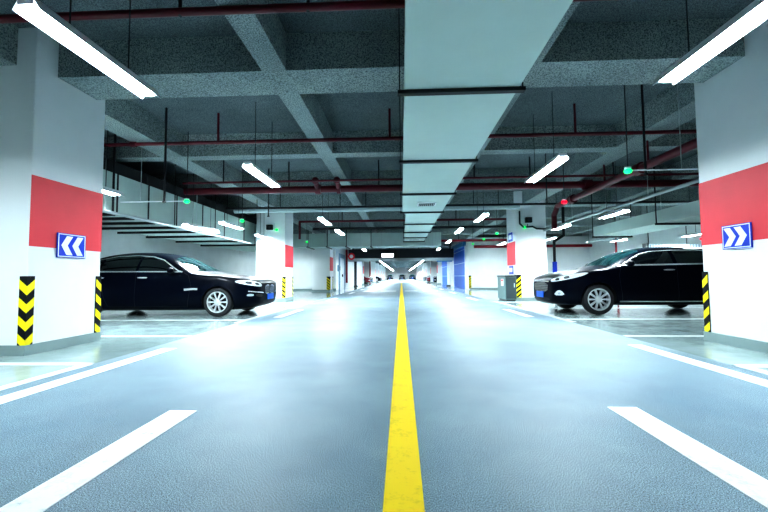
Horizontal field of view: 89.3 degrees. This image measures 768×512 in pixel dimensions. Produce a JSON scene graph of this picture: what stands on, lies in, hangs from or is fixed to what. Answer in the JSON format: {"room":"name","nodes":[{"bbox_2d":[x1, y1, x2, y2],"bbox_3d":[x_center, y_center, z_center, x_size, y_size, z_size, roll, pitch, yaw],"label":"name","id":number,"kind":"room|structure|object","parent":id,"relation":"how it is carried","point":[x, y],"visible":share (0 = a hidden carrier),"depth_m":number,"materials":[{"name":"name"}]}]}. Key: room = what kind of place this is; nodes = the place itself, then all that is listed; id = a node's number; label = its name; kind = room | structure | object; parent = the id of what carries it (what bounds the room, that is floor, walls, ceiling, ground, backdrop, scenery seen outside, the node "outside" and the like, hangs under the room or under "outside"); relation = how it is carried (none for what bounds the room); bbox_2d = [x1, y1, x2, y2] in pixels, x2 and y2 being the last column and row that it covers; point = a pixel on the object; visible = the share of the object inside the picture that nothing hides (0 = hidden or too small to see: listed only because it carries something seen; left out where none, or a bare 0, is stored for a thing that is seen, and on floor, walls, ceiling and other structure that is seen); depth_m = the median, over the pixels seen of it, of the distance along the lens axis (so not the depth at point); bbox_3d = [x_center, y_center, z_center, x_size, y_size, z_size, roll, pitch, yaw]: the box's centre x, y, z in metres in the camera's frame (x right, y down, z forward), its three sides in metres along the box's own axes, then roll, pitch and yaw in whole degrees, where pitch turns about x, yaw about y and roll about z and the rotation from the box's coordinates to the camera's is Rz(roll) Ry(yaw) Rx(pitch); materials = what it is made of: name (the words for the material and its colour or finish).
{"room":"parking garage","nodes":[
{"label":"parking garage","id":0,"kind":"room"},
{"bbox_2d":[100,230,255,276],"bbox_3d":[-7.139,2.193,61.854,0.200,4.600,133.000,-1,-3,3],"label":"wall","id":1,"kind":"structure","parent":0,"point":[230,261],"depth_m":17.51,"materials":[{"name":"white paint"}]},
{"bbox_2d":[293,247,361,289],"bbox_3d":[-5.582,1.130,36.980,5.140,3.640,18.600,-1,-3,3],"label":"wall","id":2,"kind":"structure","parent":0,"point":[302,258],"depth_m":27.71,"materials":[{"name":"white paint"}]},
{"bbox_2d":[339,253,344,289],"bbox_3d":[-3.265,1.226,30.305,0.100,2.700,2.900,-1,-3,3],"label":"door","id":3,"kind":"structure","parent":2,"relation":"in","point":[341,256],"depth_m":30.15,"materials":[{"name":"blue paint"}]},
{"bbox_2d":[0,0,753,196],"bbox_3d":[4.334,-0.090,61.459,22.800,0.250,133.000,-1,-3,3],"label":"ceiling","id":4,"kind":"structure","parent":0,"point":[595,105],"depth_m":7.07,"materials":[{"name":"concrete"}]},
{"bbox_2d":[12,0,160,98],"bbox_3d":[-2.511,-2.365,3.482,0.210,1.311,1.406,-1,-3,3],"label":"tube light","id":5,"kind":"object","parent":4,"relation":"hanging from","point":[37,13],"visible":1,"depth_m":3.22,"materials":[{"name":"white plastic"}]},
{"bbox_2d":[102,130,123,196],"bbox_3d":[-5.217,-2.010,6.933,0.210,1.611,1.466,-1,-3,3],"label":"tube light","id":6,"kind":"object","parent":4,"relation":"hanging from","point":[106,190],"visible":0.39,"depth_m":7.31,"materials":[{"name":"white plastic"}]},
{"bbox_2d":[120,151,183,202],"bbox_3d":[-5.049,-1.953,8.551,1.490,1.553,0.024,-1,-3,3],"label":"cable conduit","id":7,"kind":"object","parent":4,"relation":"hanging from","point":[141,151],"visible":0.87,"depth_m":8.53,"materials":[{"name":"grey metal"}]},
{"bbox_2d":[162,108,167,202],"bbox_3d":[-4.108,-1.898,7.303,0.060,1.811,0.040,-1,-3,3],"label":"hanging rod","id":8,"kind":"object","parent":4,"relation":"hanging from","point":[166,109],"visible":1,"depth_m":7.29,"materials":[{"name":"black metal"}]},
{"bbox_2d":[103,141,250,243],"bbox_3d":[-5.512,-1.682,10.362,0.070,1.895,10.000,-1,-3,3],"label":"cable tray","id":9,"kind":"object","parent":4,"relation":"hanging from","point":[104,210],"visible":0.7,"depth_m":9.70,"materials":[{"name":"silver metal"}]},
{"bbox_2d":[102,134,256,251],"bbox_3d":[-6.932,-1.790,8.276,2.350,1.881,25.300,-1,-3,3],"label":"air duct","id":10,"kind":"object","parent":4,"relation":"hanging from","point":[173,213],"visible":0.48,"depth_m":10.55,"materials":[{"name":"grey metal"}]},
{"bbox_2d":[103,157,256,223],"bbox_3d":[-6.838,-1.948,8.230,1.885,0.280,25.200,-1,-3,3],"label":"air duct","id":11,"kind":"object","parent":10,"relation":"on","point":[120,169],"visible":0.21,"depth_m":10.21,"materials":[{"name":"grey metal"}]},
{"bbox_2d":[184,132,189,203],"bbox_3d":[-4.305,-1.940,8.517,0.121,1.594,0.118,-1,-3,3],"label":"lamp","id":12,"kind":"object","parent":4,"relation":"hanging from","point":[186,200],"visible":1,"depth_m":8.50,"materials":[{"name":"green plastic"}]},
{"bbox_2d":[0,23,386,268],"bbox_3d":[-2.377,0.347,61.738,0.500,0.496,133.000,-1,-3,3],"label":"beam","id":13,"kind":"structure","parent":4,"relation":"attached to","point":[124,118],"depth_m":7.71,"materials":[{"name":"concrete"}]},
{"bbox_2d":[218,194,245,229],"bbox_3d":[-4.773,-1.478,12.297,0.210,1.116,1.566,-1,-3,3],"label":"tube light","id":14,"kind":"object","parent":13,"relation":"hanging from","point":[222,222],"visible":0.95,"depth_m":12.09,"materials":[{"name":"white plastic"}]},
{"bbox_2d":[254,206,269,238],"bbox_3d":[-4.657,-1.306,14.864,0.210,1.186,1.116,-1,-3,3],"label":"tube light","id":15,"kind":"object","parent":13,"relation":"hanging from","point":[256,234],"visible":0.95,"depth_m":14.67,"materials":[{"name":"white plastic"}]},
{"bbox_2d":[181,173,218,232],"bbox_3d":[-5.133,-1.667,10.995,0.210,1.861,1.716,-1,-3,3],"label":"tube light","id":16,"kind":"object","parent":4,"relation":"hanging from","point":[185,224],"visible":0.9,"depth_m":10.66,"materials":[{"name":"white plastic"}]},
{"bbox_2d":[242,103,281,187],"bbox_3d":[-2.328,-2.148,7.547,0.210,1.311,1.636,-1,-3,3],"label":"tube light","id":17,"kind":"object","parent":4,"relation":"hanging from","point":[250,167],"visible":1,"depth_m":7.20,"materials":[{"name":"white plastic"}]},
{"bbox_2d":[214,0,395,267],"bbox_3d":[1.090,0.314,61.583,0.320,0.496,133.000,-1,-3,3],"label":"beam","id":18,"kind":"structure","parent":4,"relation":"attached to","point":[263,35],"depth_m":5.07,"materials":[{"name":"concrete"}]},
{"bbox_2d":[0,0,610,23],"bbox_3d":[1.742,-2.744,3.757,22.800,0.586,0.080,-1,-3,3],"label":"pipe","id":19,"kind":"object","parent":4,"relation":"hanging from","point":[308,6],"visible":0.82,"depth_m":3.87,"materials":[{"name":"red metal"}]},
{"bbox_2d":[317,193,332,225],"bbox_3d":[-2.054,-1.823,13.647,0.210,1.311,1.766,-1,-3,3],"label":"tube light","id":20,"kind":"object","parent":4,"relation":"hanging from","point":[322,219],"visible":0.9,"depth_m":13.14,"materials":[{"name":"white plastic"}]},
{"bbox_2d":[335,212,344,234],"bbox_3d":[-1.904,-1.647,16.964,0.210,1.311,1.716,-1,-3,3],"label":"tube light","id":21,"kind":"object","parent":4,"relation":"hanging from","point":[338,230],"visible":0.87,"depth_m":16.47,"materials":[{"name":"white plastic"}]},
{"bbox_2d":[346,248,347,282],"bbox_3d":[-3.110,0.385,32.398,0.176,3.701,0.180,-1,-3,3],"label":"riser pipe","id":22,"kind":"object","parent":4,"relation":"hanging from","point":[346,248],"visible":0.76,"depth_m":32.30,"materials":[{"name":"metal"}]},
{"bbox_2d":[233,190,519,213],"bbox_3d":[-0.346,-2.039,14.058,10.300,0.861,0.220,-1,-3,3],"label":"insulated pipe","id":23,"kind":"object","parent":4,"relation":"hanging from","point":[511,206],"visible":0.69,"depth_m":13.99,"materials":[{"name":"grey metal"}]},
{"bbox_2d":[104,104,696,146],"bbox_3d":[1.905,-2.529,7.367,22.800,0.632,0.104,-1,-3,3],"label":"pipe","id":24,"kind":"object","parent":4,"relation":"hanging from","point":[575,133],"visible":0.67,"depth_m":7.44,"materials":[{"name":"red metal"}]},
{"bbox_2d":[104,123,696,161],"bbox_3d":[1.959,-2.530,8.592,22.800,0.498,0.310,-1,-3,3],"label":"beam","id":25,"kind":"structure","parent":4,"relation":"attached to","point":[666,142],"depth_m":8.56,"materials":[{"name":"concrete"}]},
{"bbox_2d":[348,243,453,261],"bbox_3d":[1.439,-0.490,33.593,9.000,1.891,0.900,-1,-3,3],"label":"overhead sign","id":26,"kind":"object","parent":4,"relation":"hanging from","point":[445,254],"visible":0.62,"depth_m":33.18,"materials":[{"name":"grey metal"}]},
{"bbox_2d":[354,247,447,248],"bbox_3d":[3.309,-0.932,38.609,22.800,0.498,0.310,-1,-3,3],"label":"beam","id":27,"kind":"structure","parent":4,"relation":"attached to","point":[433,247],"depth_m":38.50,"materials":[{"name":"concrete"}]},
{"bbox_2d":[382,264,419,265],"bbox_3d":[5.863,2.090,95.372,22.800,0.500,0.670,-1,-3,3],"label":"beam","id":28,"kind":"structure","parent":4,"relation":"attached to","point":[383,264],"depth_m":95.14,"materials":[{"name":"concrete"}]},
{"bbox_2d":[58,18,744,99],"bbox_3d":[1.812,-2.703,5.320,22.800,0.500,0.670,-1,-3,3],"label":"beam","id":29,"kind":"structure","parent":4,"relation":"attached to","point":[627,52],"depth_m":5.16,"materials":[{"name":"concrete"}]},
{"bbox_2d":[298,210,505,238],"bbox_3d":[1.469,-1.556,17.058,10.550,1.531,0.100,-1,-3,3],"label":"pipe","id":30,"kind":"object","parent":4,"relation":"hanging from","point":[455,219],"visible":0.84,"depth_m":17.09,"materials":[{"name":"red metal"}]},
{"bbox_2d":[313,221,506,229],"bbox_3d":[1.408,-1.776,19.679,10.100,0.811,0.120,-1,-3,3],"label":"pipe","id":31,"kind":"object","parent":4,"relation":"hanging from","point":[448,226],"visible":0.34,"depth_m":19.64,"materials":[{"name":"black metal"}]},
{"bbox_2d":[150,165,697,188],"bbox_3d":[2.105,-2.357,11.824,22.800,0.498,0.310,-1,-3,3],"label":"beam","id":32,"kind":"structure","parent":4,"relation":"attached to","point":[483,172],"depth_m":11.77,"materials":[{"name":"concrete"}]},
{"bbox_2d":[182,160,698,183],"bbox_3d":[3.974,-2.360,9.971,18.700,0.721,0.060,-1,-3,3],"label":"pipe","id":33,"kind":"object","parent":4,"relation":"hanging from","point":[612,174],"visible":0.56,"depth_m":10.03,"materials":[{"name":"red metal"}]},
{"bbox_2d":[183,157,698,194],"bbox_3d":[3.867,-2.236,10.354,18.950,0.925,0.608,-1,-3,3],"label":"pipe","id":34,"kind":"object","parent":4,"relation":"hanging from","point":[584,184],"visible":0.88,"depth_m":10.53,"materials":[{"name":"metal"}]},
{"bbox_2d":[293,226,591,234],"bbox_3d":[2.712,-1.638,25.331,22.800,0.500,0.670,-1,-3,3],"label":"beam","id":35,"kind":"structure","parent":4,"relation":"attached to","point":[571,229],"depth_m":24.93,"materials":[{"name":"concrete"}]},
{"bbox_2d":[245,206,641,221],"bbox_3d":[2.409,-1.997,18.598,22.800,0.498,0.310,-1,-3,3],"label":"beam","id":36,"kind":"structure","parent":4,"relation":"attached to","point":[635,210],"depth_m":18.41,"materials":[{"name":"concrete"}]},
{"bbox_2d":[293,218,604,229],"bbox_3d":[2.555,-1.825,21.830,22.800,0.498,0.310,-1,-3,3],"label":"beam","id":37,"kind":"structure","parent":4,"relation":"attached to","point":[587,221],"depth_m":21.65,"materials":[{"name":"concrete"}]},
{"bbox_2d":[293,230,440,249],"bbox_3d":[-0.979,-0.981,22.651,8.450,1.056,1.800,-1,-3,3],"label":"air duct","id":38,"kind":"object","parent":37,"relation":"hanging from","point":[332,241],"visible":0.86,"depth_m":22.09,"materials":[{"name":"silver metal"}]},
{"bbox_2d":[205,189,697,207],"bbox_3d":[2.262,-2.170,15.326,22.800,0.500,0.670,-1,-3,3],"label":"beam","id":39,"kind":"structure","parent":4,"relation":"attached to","point":[679,194],"depth_m":14.99,"materials":[{"name":"concrete"}]},
{"bbox_2d":[678,225,700,236],"bbox_3d":[11.655,-1.392,14.787,0.210,1.251,1.216,-1,-3,3],"label":"tube light","id":40,"kind":"object","parent":39,"relation":"hanging from","point":[696,233],"visible":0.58,"depth_m":14.72,"materials":[{"name":"white plastic"}]},
{"bbox_2d":[225,192,692,209],"bbox_3d":[3.968,-2.126,13.167,19.000,0.846,0.070,-1,-3,3],"label":"pipe","id":41,"kind":"object","parent":4,"relation":"hanging from","point":[639,202],"visible":0.83,"depth_m":13.17,"materials":[{"name":"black metal"}]},
{"bbox_2d":[473,204,488,221],"bbox_3d":[3.224,-1.895,13.037,0.210,1.311,1.716,-1,-3,3],"label":"tube light","id":42,"kind":"object","parent":4,"relation":"hanging from","point":[483,215],"visible":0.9,"depth_m":12.79,"materials":[{"name":"white plastic"}]},
{"bbox_2d":[398,0,572,241],"bbox_3d":[1.004,-2.130,8.534,1.330,1.291,26.890,-1,-3,3],"label":"air duct","id":43,"kind":"object","parent":4,"relation":"hanging from","point":[465,61],"visible":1,"depth_m":3.88,"materials":[{"name":"grey metal"}]},
{"bbox_2d":[417,202,436,206],"bbox_3d":[1.156,-1.397,10.548,0.500,0.038,0.440,-1,-3,3],"label":"vent","id":44,"kind":"object","parent":43,"relation":"attached to","point":[419,204],"depth_m":10.45,"materials":[{"name":"black metal"}]},
{"bbox_2d":[406,2,579,267],"bbox_3d":[4.386,0.282,61.437,0.320,0.496,133.000,-1,-3,3],"label":"beam","id":45,"kind":"structure","parent":4,"relation":"attached to","point":[573,6],"depth_m":4.84,"materials":[{"name":"concrete"}]},
{"bbox_2d":[441,233,550,241],"bbox_3d":[6.381,-1.459,22.245,6.200,1.242,0.140,-1,-3,3],"label":"pipe","id":46,"kind":"object","parent":4,"relation":"hanging from","point":[458,239],"visible":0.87,"depth_m":22.23,"materials":[{"name":"red metal"}]},
{"bbox_2d":[441,233,581,238],"bbox_3d":[2.859,-1.464,28.604,22.800,0.498,0.310,-1,-3,3],"label":"beam","id":47,"kind":"structure","parent":4,"relation":"attached to","point":[577,234],"depth_m":28.24,"materials":[{"name":"concrete"}]},
{"bbox_2d":[474,238,591,247],"bbox_3d":[10.129,-1.226,26.575,7.900,1.298,0.200,-1,-3,3],"label":"pipe","id":48,"kind":"object","parent":4,"relation":"hanging from","point":[503,245],"visible":0.49,"depth_m":26.41,"materials":[{"name":"red metal"}]},
{"bbox_2d":[524,100,568,182],"bbox_3d":[2.964,-2.203,7.247,0.210,1.311,1.706,-1,-3,3],"label":"tube light","id":49,"kind":"object","parent":4,"relation":"hanging from","point":[560,158],"visible":1,"depth_m":6.96,"materials":[{"name":"white plastic"}]},
{"bbox_2d":[415,83,695,267],"bbox_3d":[7.603,0.251,61.294,0.520,0.496,133.000,-1,-3,3],"label":"beam","id":50,"kind":"structure","parent":4,"relation":"attached to","point":[660,112],"depth_m":7.75,"materials":[{"name":"concrete"}]},
{"bbox_2d":[551,137,696,228],"bbox_3d":[5.423,-1.667,9.310,0.246,1.206,7.085,-1,-3,3],"label":"pipe","id":51,"kind":"object","parent":50,"relation":"hanging from","point":[690,145],"visible":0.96,"depth_m":8.40,"materials":[{"name":"red metal"}]},
{"bbox_2d":[550,190,571,229],"bbox_3d":[5.866,-1.746,12.986,0.210,1.651,1.266,-1,-3,3],"label":"tube light","id":52,"kind":"object","parent":4,"relation":"hanging from","point":[565,225],"visible":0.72,"depth_m":12.73,"materials":[{"name":"white plastic"}]},
{"bbox_2d":[596,164,629,218],"bbox_3d":[5.724,-1.875,9.816,0.210,1.731,1.216,-1,-3,3],"label":"tube light","id":53,"kind":"object","parent":4,"relation":"hanging from","point":[623,210],"visible":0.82,"depth_m":9.59,"materials":[{"name":"white plastic"}]},
{"bbox_2d":[607,206,627,241],"bbox_3d":[9.610,-1.522,16.088,0.210,1.821,1.216,-1,-3,3],"label":"tube light","id":54,"kind":"object","parent":4,"relation":"hanging from","point":[618,239],"visible":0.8,"depth_m":15.89,"materials":[{"name":"white plastic"}]},
{"bbox_2d":[543,150,698,230],"bbox_3d":[5.734,-1.935,10.070,0.070,1.585,8.800,-1,-3,3],"label":"cable tray","id":55,"kind":"object","parent":4,"relation":"hanging from","point":[696,180],"visible":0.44,"depth_m":8.53,"materials":[{"name":"silver metal"}]},
{"bbox_2d":[546,154,698,227],"bbox_3d":[10.830,0.219,61.150,0.320,0.496,133.000,-1,-3,3],"label":"beam","id":56,"kind":"structure","parent":4,"relation":"attached to","point":[623,194],"depth_m":13.34,"materials":[{"name":"concrete"}]},
{"bbox_2d":[588,190,660,242],"bbox_3d":[9.024,-1.774,11.968,0.080,1.750,11.500,-1,-3,3],"label":"cable tray","id":57,"kind":"object","parent":4,"relation":"hanging from","point":[660,190],"visible":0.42,"depth_m":16.43,"materials":[{"name":"silver metal"}]},
{"bbox_2d":[623,85,631,173],"bbox_3d":[3.924,-2.119,6.302,0.121,1.594,0.118,-1,-3,3],"label":"lamp","id":58,"kind":"object","parent":4,"relation":"hanging from","point":[627,170],"visible":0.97,"depth_m":6.28,"materials":[{"name":"green plastic"}]},
{"bbox_2d":[556,188,698,235],"bbox_3d":[14.026,0.188,61.008,0.320,0.496,133.000,-1,-3,3],"label":"beam","id":59,"kind":"structure","parent":4,"relation":"attached to","point":[649,209],"depth_m":19.51,"materials":[{"name":"concrete"}]},
{"bbox_2d":[641,84,647,174],"bbox_3d":[4.300,-2.121,6.435,0.060,1.581,0.036,-1,-3,3],"label":"hanging rod","id":60,"kind":"object","parent":4,"relation":"hanging from","point":[642,95],"visible":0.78,"depth_m":6.42,"materials":[{"name":"black metal"}]},
{"bbox_2d":[591,157,699,237],"bbox_3d":[8.013,-1.838,9.511,1.400,1.871,9.500,-1,-3,3],"label":"air duct","id":61,"kind":"object","parent":4,"relation":"hanging from","point":[686,214],"visible":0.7,"depth_m":11.13,"materials":[{"name":"grey metal"}]},
{"bbox_2d":[632,83,697,170],"bbox_3d":[4.692,-2.148,6.269,1.540,1.551,0.024,-1,-3,3],"label":"cable conduit","id":62,"kind":"object","parent":4,"relation":"hanging from","point":[677,83],"visible":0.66,"depth_m":6.24,"materials":[{"name":"grey metal"}]},
{"bbox_2d":[642,206,701,247],"bbox_3d":[12.078,-1.375,15.719,3.040,2.191,0.340,-1,-3,3],"label":"cable tray","id":63,"kind":"object","parent":4,"relation":"hanging from","point":[646,245],"visible":0.33,"depth_m":15.54,"materials":[{"name":"silver metal"}]},
{"bbox_2d":[649,244,701,247],"bbox_3d":[12.105,-0.391,15.665,3.000,0.140,0.300,-1,-3,3],"label":"ceiling light","id":64,"kind":"object","parent":63,"relation":"on","point":[665,245],"depth_m":15.53,"materials":[{"name":"white plastic"}]},
{"bbox_2d":[653,0,767,85],"bbox_3d":[2.781,-2.418,3.196,0.210,1.311,1.546,-1,-3,3],"label":"tube light","id":65,"kind":"object","parent":4,"relation":"hanging from","point":[755,13],"visible":1,"depth_m":3.25,"materials":[{"name":"white plastic"}]},
{"bbox_3d":[3.005,-1.292,31.836,22.800,0.498,0.310,-1,-3,3],"label":"beam","id":66,"kind":"structure","parent":4,"relation":"attached to","visible":0},
{"bbox_2d":[382,248,393,257],"bbox_3d":[0.296,-0.453,31.735,0.980,1.154,0.205,-1,-3,3],"label":"box sign","id":67,"kind":"object","parent":66,"relation":"hanging from","point":[384,255],"visible":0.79,"depth_m":31.62,"materials":[{"name":"white plastic"}]},
{"bbox_2d":[0,279,767,511],"bbox_3d":[4.366,4.276,61.225,22.800,0.205,133.000,-1,-3,3],"label":"floor","id":68,"kind":"structure","parent":0,"point":[412,395],"depth_m":2.67,"materials":[{"name":"grey paint"}]},
{"bbox_2d":[0,27,104,355],"bbox_3d":[-4.960,-0.818,5.459,1.204,4.150,1.204,-1,-3,3],"label":"pillar","id":69,"kind":"structure","parent":68,"relation":"on","point":[52,131],"depth_m":5.07,"materials":[{"name":"white paint"}]},
{"bbox_2d":[17,276,34,345],"bbox_3d":[-4.431,0.701,4.810,0.102,0.900,0.102,-1,-3,3],"label":"guard","id":70,"kind":"object","parent":69,"relation":"attached to","point":[26,283],"visible":1,"depth_m":4.78,"materials":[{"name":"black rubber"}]},
{"bbox_2d":[56,232,85,258],"bbox_3d":[-4.361,-0.138,5.426,0.020,0.330,0.460,-1,-3,3],"label":"direction sign","id":71,"kind":"object","parent":69,"relation":"attached to","point":[67,245],"visible":1,"depth_m":5.40,"materials":[{"name":"blue"}]},
{"bbox_2d":[94,276,101,332],"bbox_3d":[-4.382,0.758,5.894,0.102,0.900,0.102,-1,-3,3],"label":"guard","id":72,"kind":"object","parent":69,"relation":"attached to","point":[97,313],"visible":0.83,"depth_m":5.88,"materials":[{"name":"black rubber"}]},
{"bbox_2d":[100,253,276,316],"bbox_3d":[-5.707,0.721,10.373,5.463,1.613,2.305,-1,-3,3],"label":"car","id":73,"kind":"object","parent":68,"relation":"on","point":[132,281],"visible":0.85,"depth_m":9.42,"materials":[{"name":"black paint"}]},
{"bbox_2d":[256,213,293,300],"bbox_3d":[-4.485,-0.255,16.034,1.204,4.150,1.204,-1,-3,3],"label":"pillar","id":74,"kind":"structure","parent":68,"relation":"on","point":[274,255],"depth_m":15.47,"materials":[{"name":"white paint"}]},
{"bbox_2d":[266,223,277,230],"bbox_3d":[-4.453,-1.147,15.378,0.480,0.320,0.240,-1,-3,3],"label":"box","id":75,"kind":"object","parent":74,"relation":"attached to","point":[269,226],"visible":1,"depth_m":15.41,"materials":[{"name":"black plastic"}]},
{"bbox_2d":[282,277,285,297],"bbox_3d":[-3.965,1.264,15.395,0.122,0.900,0.122,-1,-3,3],"label":"guard","id":76,"kind":"object","parent":74,"relation":"attached to","point":[283,278],"visible":1,"depth_m":15.34,"materials":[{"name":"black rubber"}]},
{"bbox_2d":[312,230,332,291],"bbox_3d":[-4.050,0.260,25.710,1.204,4.150,1.204,-1,-3,3],"label":"pillar","id":77,"kind":"structure","parent":68,"relation":"on","point":[322,259],"depth_m":25.11,"materials":[{"name":"white paint"}]},
{"bbox_2d":[327,277,330,289],"bbox_3d":[-3.577,1.782,25.124,0.222,0.900,0.222,-1,-3,3],"label":"guard","id":78,"kind":"object","parent":77,"relation":"attached to","point":[328,278],"visible":1,"depth_m":25.02,"materials":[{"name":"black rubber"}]},
{"bbox_2d":[354,261,357,286],"bbox_3d":[-2.794,1.492,38.139,0.400,3.000,0.360,-1,-3,3],"label":"post","id":79,"kind":"object","parent":68,"relation":"on","point":[355,263],"visible":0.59,"depth_m":38.02,"materials":[{"name":"grey metal"}]},
{"bbox_2d":[364,261,368,275],"bbox_3d":[-2.600,1.975,57.932,1.204,4.150,1.204,-1,-3,3],"label":"pillar","id":80,"kind":"structure","parent":68,"relation":"on","point":[366,263],"depth_m":57.36,"materials":[{"name":"white paint"}]},
{"bbox_2d":[371,261,375,281],"bbox_3d":[-2.124,2.538,68.506,1.204,4.150,1.204,-1,-3,3],"label":"pillar","id":81,"kind":"structure","parent":68,"relation":"on","point":[372,262],"depth_m":67.92,"materials":[{"name":"white paint"}]},
{"bbox_2d":[375,263,378,276],"bbox_3d":[-1.649,3.100,79.081,1.204,4.150,1.204,-1,-3,3],"label":"pillar","id":82,"kind":"structure","parent":68,"relation":"on","point":[376,264],"depth_m":78.51,"materials":[{"name":"white paint"}]},
{"bbox_2d":[426,261,429,281],"bbox_3d":[7.945,2.440,68.059,1.204,4.150,1.204,-1,-3,3],"label":"pillar","id":83,"kind":"structure","parent":68,"relation":"on","point":[427,262],"depth_m":67.50,"materials":[{"name":"white paint"}]},
{"bbox_2d":[430,261,436,282],"bbox_3d":[7.469,1.877,57.484,1.204,4.150,1.204,-1,-3,3],"label":"pillar","id":84,"kind":"structure","parent":68,"relation":"on","point":[433,264],"depth_m":56.91,"materials":[{"name":"white paint"}]},
{"bbox_2d":[437,262,440,283],"bbox_3d":[6.994,1.314,46.910,1.204,4.150,1.204,-1,-3,3],"label":"pillar","id":85,"kind":"structure","parent":68,"relation":"on","point":[438,263],"depth_m":46.34,"materials":[{"name":"white paint"}]},
{"bbox_2d":[446,262,450,285],"bbox_3d":[6.256,1.404,37.736,0.400,3.000,0.360,-1,-3,3],"label":"post","id":86,"kind":"object","parent":68,"relation":"on","point":[448,263],"visible":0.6,"depth_m":37.62,"materials":[{"name":"white paint"}]},
{"bbox_2d":[497,275,516,300],"bbox_3d":[4.749,1.226,15.028,0.450,0.950,1.220,-1,-3,3],"label":"base cabinet","id":87,"kind":"object","parent":68,"relation":"on","point":[507,291],"visible":1,"depth_m":14.46,"materials":[{"name":"grey metal"}]},
{"bbox_2d":[506,191,546,300],"bbox_3d":[5.569,-0.371,15.237,1.204,4.150,1.204,-1,-3,3],"label":"pillar","id":88,"kind":"structure","parent":68,"relation":"on","point":[527,252],"depth_m":14.67,"materials":[{"name":"white paint"}]},
{"bbox_2d":[516,275,521,296],"bbox_3d":[5.066,1.160,14.684,0.202,0.900,0.202,-1,-3,3],"label":"guard","id":89,"kind":"object","parent":88,"relation":"attached to","point":[518,278],"visible":0.67,"depth_m":14.59,"materials":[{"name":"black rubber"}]},
{"bbox_2d":[523,216,531,228],"bbox_3d":[5.421,-1.276,14.590,0.340,0.490,0.240,-1,-3,3],"label":"box","id":90,"kind":"object","parent":88,"relation":"attached to","point":[527,220],"visible":1,"depth_m":14.56,"materials":[{"name":"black plastic"}]},
{"bbox_2d":[519,211,545,229],"bbox_3d":[5.594,-1.344,14.656,1.002,0.730,0.061,-1,-3,3],"label":"loose cable","id":91,"kind":"object","parent":88,"relation":"attached to","point":[519,211],"visible":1,"depth_m":14.63,"materials":[{"name":"black plastic"}]},
{"bbox_2d":[552,207,564,271],"bbox_3d":[7.254,-0.336,16.131,0.542,4.150,0.180,-1,-3,3],"label":"riser pipe","id":92,"kind":"object","parent":68,"relation":"on","point":[554,263],"visible":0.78,"depth_m":16.10,"materials":[{"name":"black metal"}]},
{"bbox_2d":[533,247,703,314],"bbox_3d":[6.690,0.601,10.012,5.297,1.634,2.318,-1,-3,3],"label":"car","id":93,"kind":"object","parent":68,"relation":"on","point":[670,276],"visible":0.83,"depth_m":9.12,"materials":[{"name":"black paint"}]},
{"bbox_2d":[534,280,548,292],"bbox_3d":[4.082,0.786,10.120,0.018,0.315,1.086,-1,-3,3],"label":"grille","id":94,"kind":"object","parent":93,"relation":"attached to","point":[540,286],"depth_m":10.05,"materials":[{"name":"silver metal"}]},
{"bbox_2d":[627,260,634,266],"bbox_3d":[5.734,0.190,9.082,0.136,0.175,0.332,-1,-3,3],"label":"mirror","id":95,"kind":"object","parent":93,"relation":"attached to","point":[630,263],"depth_m":8.98,"materials":[{"name":"black paint"}]},
{"bbox_2d":[694,19,767,352],"bbox_3d":[5.109,-0.916,5.011,1.204,4.150,1.204,-1,-3,3],"label":"pillar","id":96,"kind":"structure","parent":68,"relation":"on","point":[731,107],"depth_m":4.99,"materials":[{"name":"white paint"}]},
{"bbox_2d":[702,272,710,331],"bbox_3d":[4.602,0.671,5.494,0.102,0.900,0.102,-1,-3,3],"label":"guard","id":97,"kind":"object","parent":96,"relation":"attached to","point":[705,283],"visible":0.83,"depth_m":5.49,"materials":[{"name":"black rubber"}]},
{"bbox_2d":[721,222,752,249],"bbox_3d":[4.520,-0.252,4.983,0.020,0.310,0.430,-1,-3,3],"label":"direction sign","id":98,"kind":"object","parent":96,"relation":"attached to","point":[735,236],"visible":1,"depth_m":4.96,"materials":[{"name":"blue"}]},
{"bbox_2d":[385,267,416,279],"bbox_3d":[7.338,5.618,127.782,22.800,4.600,0.200,-1,-3,3],"label":"wall","id":99,"kind":"structure","parent":0,"point":[395,272],"depth_m":127.75,"materials":[{"name":"white paint"}]},
{"bbox_2d":[441,236,589,289],"bbox_3d":[10.502,0.988,36.515,8.280,3.640,19.100,-1,-3,3],"label":"wall","id":100,"kind":"structure","parent":0,"point":[483,265],"depth_m":27.07,"materials":[{"name":"white paint"}]},
{"bbox_2d":[441,262,446,284],"bbox_3d":[6.483,1.589,41.676,0.219,3.050,6.100,-1,-3,3],"label":"roller shutter","id":101,"kind":"object","parent":100,"relation":"attached to","point":[444,264],"visible":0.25,"depth_m":42.20,"materials":[{"name":"blue metal"}]},
{"bbox_2d":[452,242,466,288],"bbox_3d":[6.021,0.820,31.462,0.219,3.500,6.400,-1,-3,3],"label":"roller shutter","id":102,"kind":"object","parent":100,"relation":"attached to","point":[459,263],"visible":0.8,"depth_m":30.76,"materials":[{"name":"blue metal"}]},
{"bbox_2d":[582,225,701,262],"bbox_3d":[15.838,1.970,60.832,0.200,4.600,133.000,-1,-3,3],"label":"wall","id":103,"kind":"structure","parent":0,"point":[599,249],"depth_m":20.70,"materials":[{"name":"white paint"}]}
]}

